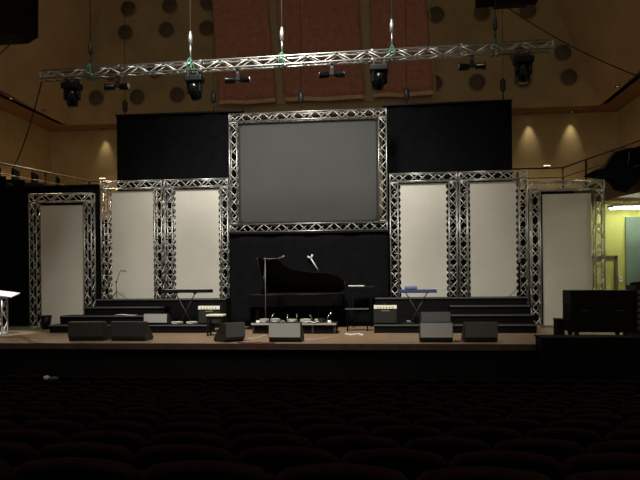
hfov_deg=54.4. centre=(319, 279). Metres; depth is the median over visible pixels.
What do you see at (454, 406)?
seat
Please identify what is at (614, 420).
seat
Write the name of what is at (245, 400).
seat
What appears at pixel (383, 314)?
amplifier
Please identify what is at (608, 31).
wall
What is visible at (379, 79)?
head
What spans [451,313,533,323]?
stage riser
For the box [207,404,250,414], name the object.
seat
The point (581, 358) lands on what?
platform
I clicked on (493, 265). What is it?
stage panel
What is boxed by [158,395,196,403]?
seat
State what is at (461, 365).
stage front
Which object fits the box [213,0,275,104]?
acoustic panel
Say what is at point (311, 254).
microphone stand
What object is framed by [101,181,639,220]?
floor
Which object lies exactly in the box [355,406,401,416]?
seat
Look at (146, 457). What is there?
seat
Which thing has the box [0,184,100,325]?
curtain
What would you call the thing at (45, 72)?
lighting truss
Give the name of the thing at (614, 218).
wall
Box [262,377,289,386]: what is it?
seat
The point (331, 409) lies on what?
seat
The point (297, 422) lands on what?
seat
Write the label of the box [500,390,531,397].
seat
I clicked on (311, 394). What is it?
seat
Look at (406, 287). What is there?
laptop
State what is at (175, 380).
seat
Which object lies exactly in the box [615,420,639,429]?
seat
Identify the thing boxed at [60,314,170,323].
stage riser
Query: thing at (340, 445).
seat
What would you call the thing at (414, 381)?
seat
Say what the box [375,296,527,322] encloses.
stage riser
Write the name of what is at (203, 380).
seat
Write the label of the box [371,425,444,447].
seat
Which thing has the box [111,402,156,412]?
seat
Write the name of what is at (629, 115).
wall
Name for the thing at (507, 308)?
stage riser
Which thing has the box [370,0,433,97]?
acoustic panel
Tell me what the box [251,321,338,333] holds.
platform
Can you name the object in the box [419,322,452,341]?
stage monitor
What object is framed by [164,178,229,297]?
stage panel
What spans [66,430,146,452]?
seat
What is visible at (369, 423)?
seat
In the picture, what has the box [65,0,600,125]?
wall
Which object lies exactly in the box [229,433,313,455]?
seat
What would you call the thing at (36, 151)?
wall
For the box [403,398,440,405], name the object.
seat
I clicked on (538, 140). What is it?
wall
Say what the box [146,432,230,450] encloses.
seat
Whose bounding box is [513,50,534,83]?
head
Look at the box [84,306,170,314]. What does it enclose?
stage riser
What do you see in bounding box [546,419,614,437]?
seat
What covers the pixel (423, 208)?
stage panel
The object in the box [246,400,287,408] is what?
seat
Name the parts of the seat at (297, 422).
backrest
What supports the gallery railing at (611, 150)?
on the floor at (633, 195)
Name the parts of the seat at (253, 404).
backrest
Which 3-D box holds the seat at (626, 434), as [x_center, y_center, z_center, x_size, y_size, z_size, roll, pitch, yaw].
[2.096,1.387,4.197,0.506,0.868,0.525,-1,0,6]
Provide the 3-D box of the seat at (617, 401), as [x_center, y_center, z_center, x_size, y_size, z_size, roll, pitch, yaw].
[3.639,1.914,8.043,0.506,0.868,0.525,-1,0,6]
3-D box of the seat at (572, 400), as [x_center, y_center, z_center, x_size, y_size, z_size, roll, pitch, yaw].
[3.143,1.919,8.097,0.506,0.868,0.525,-1,0,6]
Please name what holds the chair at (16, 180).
on the floor at (633, 195)
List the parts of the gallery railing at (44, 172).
rail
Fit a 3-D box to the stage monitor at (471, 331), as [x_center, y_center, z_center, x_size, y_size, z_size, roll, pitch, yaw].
[3.553,1.149,13.879,0.739,0.440,0.526,-1,0,4]
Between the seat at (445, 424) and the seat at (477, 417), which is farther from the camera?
the seat at (477, 417)
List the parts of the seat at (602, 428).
backrest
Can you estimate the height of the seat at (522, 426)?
0.868 m
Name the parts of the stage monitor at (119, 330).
panel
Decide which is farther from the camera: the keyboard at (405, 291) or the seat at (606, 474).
the keyboard at (405, 291)
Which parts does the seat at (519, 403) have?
backrest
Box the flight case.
[562,290,633,334]
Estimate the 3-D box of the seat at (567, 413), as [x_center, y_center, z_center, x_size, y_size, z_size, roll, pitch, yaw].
[2.580,1.653,6.126,0.506,0.868,0.525,-1,0,6]
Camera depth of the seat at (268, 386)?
10.36 m
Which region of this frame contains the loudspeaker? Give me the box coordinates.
[0,0,38,44]
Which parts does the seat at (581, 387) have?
backrest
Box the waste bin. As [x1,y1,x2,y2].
[40,315,51,329]
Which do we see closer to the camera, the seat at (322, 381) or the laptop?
the seat at (322, 381)
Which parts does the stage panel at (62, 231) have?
post, post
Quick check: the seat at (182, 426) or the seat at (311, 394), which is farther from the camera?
the seat at (311, 394)
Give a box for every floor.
[0,324,622,343]
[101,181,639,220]
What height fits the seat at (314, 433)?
0.868 m
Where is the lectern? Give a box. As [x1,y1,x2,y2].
[0,290,19,334]
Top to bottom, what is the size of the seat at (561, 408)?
0.868 m
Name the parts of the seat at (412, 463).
backrest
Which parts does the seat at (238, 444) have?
backrest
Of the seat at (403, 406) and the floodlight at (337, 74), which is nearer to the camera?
the seat at (403, 406)
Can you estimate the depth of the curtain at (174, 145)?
20.63 m
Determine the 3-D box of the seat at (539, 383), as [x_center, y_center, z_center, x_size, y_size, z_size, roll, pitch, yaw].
[3.706,2.129,10.832,0.506,0.868,0.525,-1,0,6]
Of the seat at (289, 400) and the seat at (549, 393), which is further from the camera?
the seat at (549, 393)
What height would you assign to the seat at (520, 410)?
0.868 m
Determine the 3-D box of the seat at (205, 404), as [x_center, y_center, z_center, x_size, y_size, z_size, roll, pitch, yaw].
[-1.064,1.775,7.206,0.506,0.868,0.525,-1,0,6]
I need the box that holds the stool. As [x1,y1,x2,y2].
[206,314,225,335]
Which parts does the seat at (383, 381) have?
backrest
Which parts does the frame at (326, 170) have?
post, post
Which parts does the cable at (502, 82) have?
chain, motor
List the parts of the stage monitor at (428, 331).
panel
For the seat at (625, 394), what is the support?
on the floor
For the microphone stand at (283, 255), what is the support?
on the floor at (38, 335)
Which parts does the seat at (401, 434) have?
backrest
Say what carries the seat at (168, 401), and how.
on the floor
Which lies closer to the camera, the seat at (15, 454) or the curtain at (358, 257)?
the seat at (15, 454)
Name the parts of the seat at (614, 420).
backrest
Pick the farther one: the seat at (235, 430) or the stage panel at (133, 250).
the stage panel at (133, 250)
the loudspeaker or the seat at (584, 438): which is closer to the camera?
the seat at (584, 438)
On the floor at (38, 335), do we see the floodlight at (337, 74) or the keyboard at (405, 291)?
the keyboard at (405, 291)
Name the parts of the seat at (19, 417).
backrest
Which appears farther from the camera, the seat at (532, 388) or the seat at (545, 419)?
the seat at (532, 388)
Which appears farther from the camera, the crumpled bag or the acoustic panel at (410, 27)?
the acoustic panel at (410, 27)
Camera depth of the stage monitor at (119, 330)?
14.62 m
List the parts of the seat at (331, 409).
backrest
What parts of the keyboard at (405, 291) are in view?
control panel, stand leg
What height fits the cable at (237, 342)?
0.028 m
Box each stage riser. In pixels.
[49,323,214,332]
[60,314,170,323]
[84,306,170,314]
[96,298,230,327]
[374,323,536,332]
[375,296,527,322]
[448,304,529,313]
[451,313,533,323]
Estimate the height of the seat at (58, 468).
0.868 m
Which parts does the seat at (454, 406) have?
backrest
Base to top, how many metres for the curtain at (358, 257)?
2.873 m
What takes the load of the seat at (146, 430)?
on the floor
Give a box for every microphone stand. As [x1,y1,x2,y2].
[111,270,126,298]
[264,255,283,318]
[307,254,318,318]
[510,257,528,296]
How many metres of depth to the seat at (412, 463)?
2.84 m
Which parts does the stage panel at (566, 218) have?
post, post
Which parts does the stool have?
leg, seat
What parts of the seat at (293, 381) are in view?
backrest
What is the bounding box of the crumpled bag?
[43,375,58,379]
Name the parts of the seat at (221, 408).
backrest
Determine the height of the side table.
0.625 m
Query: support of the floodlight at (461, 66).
hanging from the lighting truss
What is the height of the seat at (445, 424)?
0.868 m
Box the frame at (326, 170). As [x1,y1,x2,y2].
[228,108,387,232]
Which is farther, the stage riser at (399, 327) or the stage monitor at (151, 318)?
the stage monitor at (151, 318)
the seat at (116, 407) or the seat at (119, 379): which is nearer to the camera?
the seat at (116, 407)
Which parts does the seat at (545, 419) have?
backrest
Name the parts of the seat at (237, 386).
backrest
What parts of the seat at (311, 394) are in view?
backrest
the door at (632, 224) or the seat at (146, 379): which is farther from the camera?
the door at (632, 224)
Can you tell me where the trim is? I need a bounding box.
[0,343,535,350]
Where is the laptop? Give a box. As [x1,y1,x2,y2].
[405,286,416,288]
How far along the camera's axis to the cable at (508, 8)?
18.27 m
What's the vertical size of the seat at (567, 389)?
0.868 m
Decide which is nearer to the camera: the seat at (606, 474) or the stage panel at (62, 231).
the seat at (606, 474)
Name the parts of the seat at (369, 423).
backrest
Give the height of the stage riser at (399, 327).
0.221 m
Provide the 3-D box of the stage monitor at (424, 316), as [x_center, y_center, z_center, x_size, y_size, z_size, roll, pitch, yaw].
[3.016,0.992,16.354,0.790,0.320,0.391,-1,0,0]
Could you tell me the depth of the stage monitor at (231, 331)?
14.21 m
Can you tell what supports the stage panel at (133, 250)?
on the floor at (38, 335)
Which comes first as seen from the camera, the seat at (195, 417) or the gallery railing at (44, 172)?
the seat at (195, 417)
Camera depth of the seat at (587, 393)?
9.15 m
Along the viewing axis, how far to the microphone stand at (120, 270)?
19.13 m
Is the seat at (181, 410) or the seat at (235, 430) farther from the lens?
the seat at (181, 410)
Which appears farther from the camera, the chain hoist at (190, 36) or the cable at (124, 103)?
the cable at (124, 103)
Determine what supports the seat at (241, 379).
on the floor
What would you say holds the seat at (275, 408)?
on the floor
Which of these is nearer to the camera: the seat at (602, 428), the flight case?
the seat at (602, 428)
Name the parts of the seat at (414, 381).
backrest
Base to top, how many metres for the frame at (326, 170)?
6.560 m
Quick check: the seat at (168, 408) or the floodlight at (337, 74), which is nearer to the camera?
the seat at (168, 408)
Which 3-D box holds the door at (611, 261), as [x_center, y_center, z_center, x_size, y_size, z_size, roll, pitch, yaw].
[9.365,0.255,20.710,1.040,2.128,0.100,-1,0,6]
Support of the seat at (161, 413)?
on the floor
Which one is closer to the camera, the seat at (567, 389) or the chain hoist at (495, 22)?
the seat at (567, 389)
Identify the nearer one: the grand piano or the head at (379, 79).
the head at (379, 79)
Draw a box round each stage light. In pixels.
[61,78,82,107]
[184,70,204,101]
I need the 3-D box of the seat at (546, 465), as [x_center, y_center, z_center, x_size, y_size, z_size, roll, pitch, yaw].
[0.858,1.210,3.044,0.506,0.868,0.525,-1,0,6]
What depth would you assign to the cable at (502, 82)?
19.47 m
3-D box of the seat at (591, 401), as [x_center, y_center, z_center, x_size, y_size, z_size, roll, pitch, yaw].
[3.224,1.828,7.414,0.506,0.868,0.525,-1,0,6]
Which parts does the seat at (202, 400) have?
backrest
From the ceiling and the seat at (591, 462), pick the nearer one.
the seat at (591, 462)
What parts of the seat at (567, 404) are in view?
backrest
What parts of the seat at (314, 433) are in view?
backrest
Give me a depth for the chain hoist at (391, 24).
14.86 m
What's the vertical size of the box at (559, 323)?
0.428 m
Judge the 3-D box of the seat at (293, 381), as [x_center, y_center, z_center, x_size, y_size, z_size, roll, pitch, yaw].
[-0.270,2.163,11.264,0.506,0.868,0.525,-1,0,6]
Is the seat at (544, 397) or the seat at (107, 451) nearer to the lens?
the seat at (107, 451)
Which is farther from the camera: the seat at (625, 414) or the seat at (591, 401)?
the seat at (591, 401)
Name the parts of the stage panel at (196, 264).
post, post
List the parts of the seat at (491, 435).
backrest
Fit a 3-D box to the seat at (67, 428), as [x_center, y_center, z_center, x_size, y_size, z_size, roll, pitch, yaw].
[-1.880,1.421,4.629,0.506,0.868,0.525,-1,0,6]
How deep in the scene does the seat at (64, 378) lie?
11.49 m
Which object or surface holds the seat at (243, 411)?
on the floor
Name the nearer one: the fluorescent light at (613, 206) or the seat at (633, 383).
the seat at (633, 383)
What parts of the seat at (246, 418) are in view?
backrest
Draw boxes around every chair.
[0,167,12,186]
[11,168,30,185]
[31,172,43,185]
[55,176,59,184]
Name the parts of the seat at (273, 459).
backrest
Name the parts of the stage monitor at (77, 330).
panel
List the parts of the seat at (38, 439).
backrest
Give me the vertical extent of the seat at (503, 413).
0.868 m
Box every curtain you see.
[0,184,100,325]
[115,110,244,297]
[228,230,388,325]
[382,99,511,296]
[516,188,573,323]
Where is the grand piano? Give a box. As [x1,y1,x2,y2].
[238,256,345,321]
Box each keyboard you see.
[161,289,212,320]
[399,289,436,320]
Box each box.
[475,0,537,8]
[553,318,564,334]
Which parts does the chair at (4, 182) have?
panel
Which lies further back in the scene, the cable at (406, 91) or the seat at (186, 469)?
the cable at (406, 91)
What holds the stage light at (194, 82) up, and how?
hanging from the lighting truss
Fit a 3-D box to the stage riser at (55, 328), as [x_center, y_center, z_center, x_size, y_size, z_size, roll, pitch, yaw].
[-5.210,1.335,17.258,4.534,0.221,0.593,-1,0,6]
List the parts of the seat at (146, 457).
backrest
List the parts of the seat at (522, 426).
backrest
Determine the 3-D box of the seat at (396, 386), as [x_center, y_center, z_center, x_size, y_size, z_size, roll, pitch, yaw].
[1.294,2.125,10.390,0.506,0.868,0.525,-1,0,6]
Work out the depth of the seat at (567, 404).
7.22 m
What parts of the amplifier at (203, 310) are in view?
control panel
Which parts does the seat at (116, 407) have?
backrest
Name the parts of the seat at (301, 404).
backrest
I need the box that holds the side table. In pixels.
[345,308,368,330]
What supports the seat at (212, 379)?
on the floor
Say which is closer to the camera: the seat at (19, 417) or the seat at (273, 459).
the seat at (273, 459)
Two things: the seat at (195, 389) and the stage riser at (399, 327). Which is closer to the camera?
the seat at (195, 389)
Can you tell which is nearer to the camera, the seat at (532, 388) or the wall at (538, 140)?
the seat at (532, 388)
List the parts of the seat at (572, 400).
backrest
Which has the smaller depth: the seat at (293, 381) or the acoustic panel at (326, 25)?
the seat at (293, 381)
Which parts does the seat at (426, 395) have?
backrest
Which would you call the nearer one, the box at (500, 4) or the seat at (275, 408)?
the seat at (275, 408)
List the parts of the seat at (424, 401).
backrest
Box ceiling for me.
[0,70,639,131]
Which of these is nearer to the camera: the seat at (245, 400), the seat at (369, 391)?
the seat at (245, 400)
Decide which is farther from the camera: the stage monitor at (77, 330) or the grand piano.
the grand piano
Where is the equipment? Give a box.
[584,146,639,192]
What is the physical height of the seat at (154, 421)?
0.868 m
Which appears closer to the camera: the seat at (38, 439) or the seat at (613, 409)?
the seat at (38, 439)
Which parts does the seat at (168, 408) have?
backrest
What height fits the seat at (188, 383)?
0.868 m
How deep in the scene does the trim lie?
13.56 m
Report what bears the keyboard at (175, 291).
on the stage riser at (55, 328)
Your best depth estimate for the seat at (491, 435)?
4.05 m
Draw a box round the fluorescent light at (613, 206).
[607,200,639,209]
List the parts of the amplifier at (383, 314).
control panel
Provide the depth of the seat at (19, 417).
5.11 m
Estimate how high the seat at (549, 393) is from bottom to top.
0.868 m
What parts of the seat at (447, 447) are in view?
backrest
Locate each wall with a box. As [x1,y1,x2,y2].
[0,0,104,123]
[0,110,50,184]
[50,112,618,203]
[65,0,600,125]
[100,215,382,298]
[554,0,639,103]
[591,204,639,289]
[618,95,639,148]
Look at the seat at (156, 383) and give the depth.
10.57 m
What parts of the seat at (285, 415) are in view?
backrest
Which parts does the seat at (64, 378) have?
backrest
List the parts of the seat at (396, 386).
backrest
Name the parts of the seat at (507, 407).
backrest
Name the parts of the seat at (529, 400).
backrest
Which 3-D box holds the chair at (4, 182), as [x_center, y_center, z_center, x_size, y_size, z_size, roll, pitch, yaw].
[-11.021,-3.464,21.608,0.500,1.020,0.730,-1,0,-8]
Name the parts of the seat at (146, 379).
backrest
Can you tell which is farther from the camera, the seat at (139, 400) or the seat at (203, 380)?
the seat at (203, 380)
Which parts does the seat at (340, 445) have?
backrest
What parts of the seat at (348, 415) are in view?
backrest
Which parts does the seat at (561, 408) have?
backrest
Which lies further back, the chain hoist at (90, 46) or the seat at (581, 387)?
the chain hoist at (90, 46)
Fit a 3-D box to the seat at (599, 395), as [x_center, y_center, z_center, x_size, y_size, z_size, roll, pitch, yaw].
[3.932,1.992,8.695,0.506,0.868,0.525,-1,0,6]
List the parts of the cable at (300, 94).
chain, motor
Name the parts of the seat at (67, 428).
backrest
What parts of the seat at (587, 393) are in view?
backrest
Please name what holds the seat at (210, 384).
on the floor
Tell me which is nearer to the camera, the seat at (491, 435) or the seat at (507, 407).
the seat at (491, 435)
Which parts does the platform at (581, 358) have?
corner rail, corner rail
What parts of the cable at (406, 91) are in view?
chain, motor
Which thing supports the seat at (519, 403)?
on the floor
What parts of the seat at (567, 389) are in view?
backrest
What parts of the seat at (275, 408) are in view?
backrest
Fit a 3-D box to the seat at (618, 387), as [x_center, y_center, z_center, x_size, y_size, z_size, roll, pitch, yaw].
[4.773,2.094,10.012,0.506,0.868,0.525,-1,0,6]
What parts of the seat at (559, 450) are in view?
backrest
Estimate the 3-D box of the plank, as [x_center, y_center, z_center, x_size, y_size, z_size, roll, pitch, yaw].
[-9.049,1.459,18.839,0.860,0.035,0.140,-1,0,6]
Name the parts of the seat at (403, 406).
backrest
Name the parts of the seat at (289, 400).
backrest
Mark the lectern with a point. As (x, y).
(3, 294)
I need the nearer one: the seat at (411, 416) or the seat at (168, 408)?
the seat at (411, 416)
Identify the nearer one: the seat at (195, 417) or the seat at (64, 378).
the seat at (195, 417)
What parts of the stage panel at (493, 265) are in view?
post, post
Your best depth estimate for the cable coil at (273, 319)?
16.47 m
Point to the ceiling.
(630, 93)
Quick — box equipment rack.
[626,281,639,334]
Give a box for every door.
[592,255,617,289]
[625,217,639,284]
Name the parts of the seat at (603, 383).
backrest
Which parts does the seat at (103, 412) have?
backrest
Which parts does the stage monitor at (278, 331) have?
panel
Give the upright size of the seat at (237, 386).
0.868 m
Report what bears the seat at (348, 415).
on the floor
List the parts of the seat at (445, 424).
backrest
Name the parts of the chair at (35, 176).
backrest, panel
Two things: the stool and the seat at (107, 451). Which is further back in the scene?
the stool
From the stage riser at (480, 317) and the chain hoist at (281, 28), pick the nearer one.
the chain hoist at (281, 28)
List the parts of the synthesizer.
stand leg, stand leg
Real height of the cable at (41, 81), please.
1.482 m
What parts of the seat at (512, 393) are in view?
backrest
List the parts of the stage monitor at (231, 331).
panel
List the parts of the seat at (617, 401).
backrest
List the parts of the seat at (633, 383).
backrest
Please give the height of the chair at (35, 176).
1.020 m
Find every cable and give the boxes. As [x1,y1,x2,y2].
[12,81,41,169]
[122,18,127,113]
[237,342,274,342]
[298,13,303,108]
[404,0,408,102]
[500,9,505,99]
[508,8,639,77]
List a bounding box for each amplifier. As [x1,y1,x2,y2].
[198,304,221,323]
[374,303,396,323]
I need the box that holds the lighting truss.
[39,38,553,81]
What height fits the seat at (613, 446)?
0.868 m
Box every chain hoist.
[85,3,94,80]
[186,1,194,74]
[278,0,285,69]
[389,0,394,63]
[492,0,498,57]
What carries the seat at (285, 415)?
on the floor
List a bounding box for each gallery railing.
[0,162,116,184]
[512,139,639,188]
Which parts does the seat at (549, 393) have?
backrest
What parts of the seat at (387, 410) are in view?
backrest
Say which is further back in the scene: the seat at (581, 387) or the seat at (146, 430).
the seat at (581, 387)
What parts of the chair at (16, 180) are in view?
backrest, panel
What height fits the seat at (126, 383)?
0.868 m
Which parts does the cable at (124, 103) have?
chain, motor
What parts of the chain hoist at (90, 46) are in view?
motor, chain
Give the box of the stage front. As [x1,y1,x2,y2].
[0,349,535,383]
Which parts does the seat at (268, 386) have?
backrest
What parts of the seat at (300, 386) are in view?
backrest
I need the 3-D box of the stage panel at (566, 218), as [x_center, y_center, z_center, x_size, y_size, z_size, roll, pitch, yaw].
[6.970,-0.726,17.549,2.017,4.130,0.270,-1,0,6]
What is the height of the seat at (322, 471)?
0.868 m
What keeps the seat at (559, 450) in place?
on the floor
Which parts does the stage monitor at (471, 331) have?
panel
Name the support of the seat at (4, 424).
on the floor
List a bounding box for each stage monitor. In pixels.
[68,321,110,340]
[110,321,152,340]
[144,313,171,323]
[214,322,244,342]
[269,322,303,341]
[419,312,450,323]
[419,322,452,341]
[461,322,497,341]
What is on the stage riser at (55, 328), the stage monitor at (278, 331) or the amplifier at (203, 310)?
the amplifier at (203, 310)
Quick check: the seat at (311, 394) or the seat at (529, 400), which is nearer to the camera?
the seat at (529, 400)
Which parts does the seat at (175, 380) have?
backrest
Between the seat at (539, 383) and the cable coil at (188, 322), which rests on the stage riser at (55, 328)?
the cable coil at (188, 322)
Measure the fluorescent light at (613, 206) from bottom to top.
0.295 m
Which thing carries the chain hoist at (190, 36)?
hanging from the ceiling
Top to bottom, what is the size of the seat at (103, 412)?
0.868 m
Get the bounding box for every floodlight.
[104,76,130,90]
[225,69,250,83]
[319,63,344,78]
[458,55,485,70]
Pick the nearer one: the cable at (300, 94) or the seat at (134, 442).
the seat at (134, 442)
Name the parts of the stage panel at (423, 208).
post, post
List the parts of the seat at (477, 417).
backrest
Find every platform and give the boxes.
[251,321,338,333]
[534,335,639,383]
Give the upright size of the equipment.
1.446 m
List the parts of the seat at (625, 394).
backrest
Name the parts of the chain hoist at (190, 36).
motor, chain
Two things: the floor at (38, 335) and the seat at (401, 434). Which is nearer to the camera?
the seat at (401, 434)
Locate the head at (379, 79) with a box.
[370,59,387,91]
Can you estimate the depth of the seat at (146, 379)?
11.33 m
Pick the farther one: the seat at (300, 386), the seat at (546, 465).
the seat at (300, 386)
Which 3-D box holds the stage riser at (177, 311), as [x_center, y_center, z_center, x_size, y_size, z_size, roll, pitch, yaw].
[-4.779,1.006,19.027,4.054,0.871,0.603,-1,0,6]
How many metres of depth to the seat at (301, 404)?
6.85 m
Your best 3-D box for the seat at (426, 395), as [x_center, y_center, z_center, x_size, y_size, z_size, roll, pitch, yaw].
[1.447,2.013,8.965,0.506,0.868,0.525,-1,0,6]
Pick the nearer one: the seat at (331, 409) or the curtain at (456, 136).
the seat at (331, 409)
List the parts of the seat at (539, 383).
backrest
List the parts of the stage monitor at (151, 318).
panel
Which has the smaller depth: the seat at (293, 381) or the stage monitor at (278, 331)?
the seat at (293, 381)
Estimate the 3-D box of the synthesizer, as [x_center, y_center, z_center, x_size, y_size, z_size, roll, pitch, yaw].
[1.229,0.771,18.270,0.773,1.236,0.290,-1,0,6]
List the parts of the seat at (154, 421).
backrest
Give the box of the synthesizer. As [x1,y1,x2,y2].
[348,285,374,327]
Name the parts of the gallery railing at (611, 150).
post, rail, handrail, post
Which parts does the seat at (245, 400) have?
backrest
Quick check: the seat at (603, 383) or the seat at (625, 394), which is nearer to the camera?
the seat at (625, 394)
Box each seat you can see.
[0,411,44,426]
[0,419,18,430]
[0,429,66,450]
[0,440,38,466]
[12,457,145,479]
[18,419,85,438]
[36,442,136,465]
[53,375,75,382]
[65,406,115,418]
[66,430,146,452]
[85,420,153,440]
[102,376,127,383]
[103,412,161,429]
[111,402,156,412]
[117,398,158,407]
[117,407,167,420]
[119,381,146,388]
[128,376,153,384]
[133,444,236,469]
[140,460,275,479]
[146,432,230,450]
[147,381,175,389]
[154,376,180,384]
[154,421,224,436]
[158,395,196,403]
[159,399,201,406]
[159,403,202,413]
[162,413,222,428]
[168,408,221,419]
[176,381,203,388]
[176,386,205,393]
[181,376,207,384]
[198,396,234,403]
[202,399,244,407]
[204,382,232,389]
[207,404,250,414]
[208,377,234,385]
[222,408,275,421]
[223,414,284,430]
[224,422,295,441]
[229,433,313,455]
[233,382,261,390]
[235,377,261,384]
[235,446,338,475]
[238,396,274,404]
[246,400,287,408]
[255,404,299,415]
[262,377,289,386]
[262,382,291,390]
[274,463,408,479]
[276,409,330,423]
[278,397,315,404]
[285,415,346,433]
[290,377,316,385]
[291,400,331,408]
[292,382,321,391]
[296,424,368,447]
[300,391,331,397]
[305,405,350,415]
[315,435,400,462]
[318,378,345,385]
[332,410,385,424]
[340,448,447,479]
[348,416,410,434]
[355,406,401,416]
[365,388,397,394]
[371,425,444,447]
[374,378,402,387]
[381,402,423,410]
[383,383,412,391]
[389,411,443,424]
[402,436,490,466]
[403,378,431,386]
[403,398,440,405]
[405,392,437,398]
[413,417,476,435]
[415,466,550,479]
[428,402,470,412]
[446,426,522,449]
[448,412,502,425]
[448,450,560,479]
[456,407,507,417]
[475,403,518,413]
[479,418,545,436]
[488,399,527,407]
[492,438,584,462]
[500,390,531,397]
[506,412,563,426]
[508,384,539,392]
[508,408,561,416]
[509,397,542,403]
[514,393,549,399]
[521,379,550,388]
[522,403,568,414]
[523,427,602,448]
[531,400,573,409]
[534,390,566,397]
[540,385,571,393]
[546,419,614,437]
[548,397,584,404]
[558,453,639,479]
[562,408,614,419]
[564,470,639,479]
[565,413,625,427]
[569,390,601,398]
[570,404,618,414]
[572,385,604,393]
[575,400,618,409]
[581,380,611,388]
[584,440,639,453]
[588,394,625,400]
[588,398,626,405]
[603,429,639,440]
[604,391,637,398]
[605,385,637,393]
[612,380,639,394]
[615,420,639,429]
[617,409,639,420]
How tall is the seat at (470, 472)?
0.868 m
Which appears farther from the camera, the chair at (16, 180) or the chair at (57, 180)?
the chair at (57, 180)
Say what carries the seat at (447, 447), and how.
on the floor
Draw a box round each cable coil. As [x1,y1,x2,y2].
[171,321,182,323]
[186,321,197,323]
[270,318,279,321]
[300,318,310,321]
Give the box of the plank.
[8,327,35,328]
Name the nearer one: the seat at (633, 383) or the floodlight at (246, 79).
the seat at (633, 383)
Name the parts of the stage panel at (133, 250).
post, post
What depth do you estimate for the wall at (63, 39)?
23.42 m
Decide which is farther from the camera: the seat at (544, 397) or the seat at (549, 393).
the seat at (549, 393)
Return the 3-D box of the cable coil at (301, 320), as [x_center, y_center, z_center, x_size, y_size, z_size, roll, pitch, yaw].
[-0.380,1.062,16.339,0.283,0.108,0.300,-1,0,6]
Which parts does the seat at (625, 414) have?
backrest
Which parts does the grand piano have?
leg, leg, iron plate, lid, leg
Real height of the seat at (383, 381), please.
0.868 m
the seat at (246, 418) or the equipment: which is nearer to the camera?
the seat at (246, 418)
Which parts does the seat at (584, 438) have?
backrest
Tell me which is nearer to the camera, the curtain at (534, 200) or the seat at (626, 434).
the seat at (626, 434)
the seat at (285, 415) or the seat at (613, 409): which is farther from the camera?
the seat at (613, 409)
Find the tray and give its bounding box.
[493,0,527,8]
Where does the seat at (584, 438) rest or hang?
on the floor
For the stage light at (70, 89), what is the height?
0.714 m
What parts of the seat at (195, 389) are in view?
backrest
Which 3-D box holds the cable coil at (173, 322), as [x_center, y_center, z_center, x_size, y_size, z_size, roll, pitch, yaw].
[-3.935,1.173,17.148,0.308,0.071,0.332,-1,0,6]
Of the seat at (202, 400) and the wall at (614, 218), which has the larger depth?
the wall at (614, 218)
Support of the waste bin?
on the floor at (38, 335)
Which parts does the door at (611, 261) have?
frame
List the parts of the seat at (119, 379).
backrest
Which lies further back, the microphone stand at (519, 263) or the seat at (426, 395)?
the microphone stand at (519, 263)
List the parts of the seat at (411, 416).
backrest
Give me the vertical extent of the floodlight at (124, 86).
0.365 m

